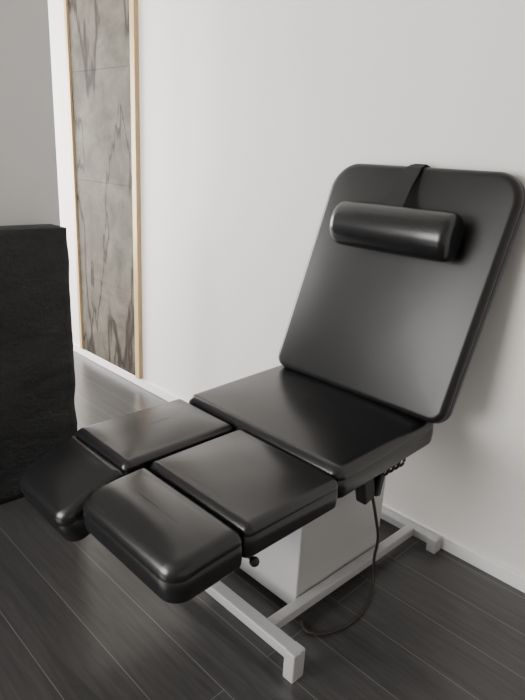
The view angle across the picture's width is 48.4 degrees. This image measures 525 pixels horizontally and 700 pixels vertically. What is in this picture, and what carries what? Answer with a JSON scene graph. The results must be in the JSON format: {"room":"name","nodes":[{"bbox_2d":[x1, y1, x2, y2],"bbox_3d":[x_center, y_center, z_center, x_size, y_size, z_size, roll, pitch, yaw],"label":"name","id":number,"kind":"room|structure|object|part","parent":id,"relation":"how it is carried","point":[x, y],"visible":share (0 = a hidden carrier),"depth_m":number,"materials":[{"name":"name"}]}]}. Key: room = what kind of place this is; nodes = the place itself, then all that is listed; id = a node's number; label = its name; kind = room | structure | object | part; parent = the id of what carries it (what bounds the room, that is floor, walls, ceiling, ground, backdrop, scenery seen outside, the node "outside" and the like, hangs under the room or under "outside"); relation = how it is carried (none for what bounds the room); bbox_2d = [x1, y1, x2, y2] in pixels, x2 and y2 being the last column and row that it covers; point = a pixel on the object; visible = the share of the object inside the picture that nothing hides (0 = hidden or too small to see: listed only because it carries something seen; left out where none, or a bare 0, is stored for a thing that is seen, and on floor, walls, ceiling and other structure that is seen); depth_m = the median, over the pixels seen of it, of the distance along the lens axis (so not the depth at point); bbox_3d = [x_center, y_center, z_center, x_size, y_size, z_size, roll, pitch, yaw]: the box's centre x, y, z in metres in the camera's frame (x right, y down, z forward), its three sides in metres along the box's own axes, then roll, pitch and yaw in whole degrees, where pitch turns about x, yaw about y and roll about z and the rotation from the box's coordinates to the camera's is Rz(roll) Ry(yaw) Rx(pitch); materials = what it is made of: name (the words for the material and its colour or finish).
{"room":"treatment room","nodes":[
{"label":"treatment room","id":0,"kind":"room"},
{"bbox_2d":[0,0,59,225],"bbox_3d":[-1.776,-0.564,1.709,2.402,2.800,0.147,-15,25,-43],"label":"wall partition","id":1,"kind":"structure","parent":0,"point":[29,194],"depth_m":2.33,"materials":[{"name":"paint"}]},
{"bbox_2d":[0,351,524,699],"bbox_3d":[-1.623,1.161,1.152,5.221,0.100,8.000,-15,25,-43],"label":"floor","id":2,"kind":"structure","parent":0,"point":[76,623],"depth_m":1.95,"materials":[{"name":"grey laminate"}]},
{"bbox_2d":[0,224,76,504],"bbox_3d":[-1.726,0.250,1.853,2.363,1.172,0.151,-15,25,-43],"label":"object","id":3,"kind":"structure","parent":2,"relation":"on","point":[38,381],"depth_m":2.47,"materials":[{"name":"fabric"}]},
{"bbox_2d":[19,163,524,683],"bbox_3d":[0.027,0.143,1.950,1.417,1.502,0.924,-15,25,-43],"label":"chair","id":4,"kind":"object","parent":2,"relation":"on","point":[277,475],"visible":1,"depth_m":1.97,"materials":[{"name":"black leather"}]},
{"bbox_3d":[-0.021,0.560,1.546,0.028,0.028,0.028,-15,25,-43],"label":"lever knob","id":5,"kind":"part","parent":4,"relation":"part of","materials":[{"name":"black plastic"}]},
{"bbox_3d":[0.177,0.245,2.200,0.604,0.123,0.756,-17,27,-42],"label":"seat","id":6,"kind":"part","parent":4,"relation":"part of","materials":[{"name":"black leather"}]},
{"bbox_3d":[0.314,0.819,2.151,0.900,0.036,0.036,-12,24,-43],"label":"rail","id":7,"kind":"part","parent":4,"relation":"part of","materials":[{"name":"silver metal"}]},
{"bbox_2d":[330,200,463,262],"bbox_3d":[0.459,-0.426,2.062,0.486,0.169,0.141,20,11,42],"label":"pillow","id":8,"kind":"object","parent":4,"relation":"on","point":[393,230],"depth_m":2.00,"materials":[{"name":"black leather"}]},
{"bbox_3d":[0.461,-0.249,2.203,0.855,0.878,0.084,20,11,42],"label":"backrest","id":9,"kind":"part","parent":4,"relation":"part of","materials":[{"name":"black leather"}]},
{"bbox_2d":[48,0,524,575],"bbox_3d":[0.343,-0.661,2.513,0.100,2.900,8.200,-15,25,-43],"label":"wall","id":10,"kind":"structure","parent":0,"point":[251,111],"depth_m":2.55,"materials":[{"name":"white paint"}]},
{"bbox_2d":[63,0,83,348],"bbox_3d":[-1.274,-1.223,3.960,0.030,2.560,0.032,-15,25,-43],"label":"frame","id":11,"kind":"object","parent":10,"relation":"attached to","point":[65,2],"visible":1,"depth_m":3.94,"materials":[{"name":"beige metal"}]},
{"bbox_2d":[68,0,129,71],"bbox_3d":[-0.960,-2.004,3.426,0.016,0.649,0.711,-15,25,-43],"label":"tile","id":12,"kind":"structure","parent":10,"relation":"attached to","point":[99,30],"depth_m":3.46,"materials":[{"name":"grey stone"}]},
{"bbox_2d":[71,66,131,185],"bbox_3d":[-0.995,-1.383,3.633,0.016,0.659,0.711,-15,25,-43],"label":"tile","id":13,"kind":"structure","parent":10,"relation":"attached to","point":[101,98],"depth_m":3.61,"materials":[{"name":"grey stone"}]},
{"bbox_2d":[76,179,133,292],"bbox_3d":[-1.030,-0.761,3.841,0.016,0.654,0.711,-15,25,-43],"label":"tile","id":14,"kind":"structure","parent":10,"relation":"attached to","point":[105,210],"depth_m":3.82,"materials":[{"name":"grey stone"}]},
{"bbox_2d":[80,274,134,374],"bbox_3d":[-1.062,-0.183,4.033,0.016,0.564,0.711,-15,25,-43],"label":"tile","id":15,"kind":"structure","parent":10,"relation":"attached to","point":[107,309],"depth_m":4.01,"materials":[{"name":"grey stone"}]},
{"bbox_2d":[129,0,142,378],"bbox_3d":[-0.749,-1.028,3.462,0.030,2.560,0.045,-15,25,-43],"label":"frame","id":16,"kind":"object","parent":10,"relation":"attached to","point":[133,4],"visible":1,"depth_m":3.46,"materials":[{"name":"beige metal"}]},
{"bbox_2d":[73,343,524,592],"bbox_3d":[0.233,0.600,2.892,0.014,0.060,8.000,-15,25,-43],"label":"baseboard","id":17,"kind":"structure","parent":10,"relation":"attached to","point":[514,579],"depth_m":2.38,"materials":[{"name":"white paint"}]}
]}

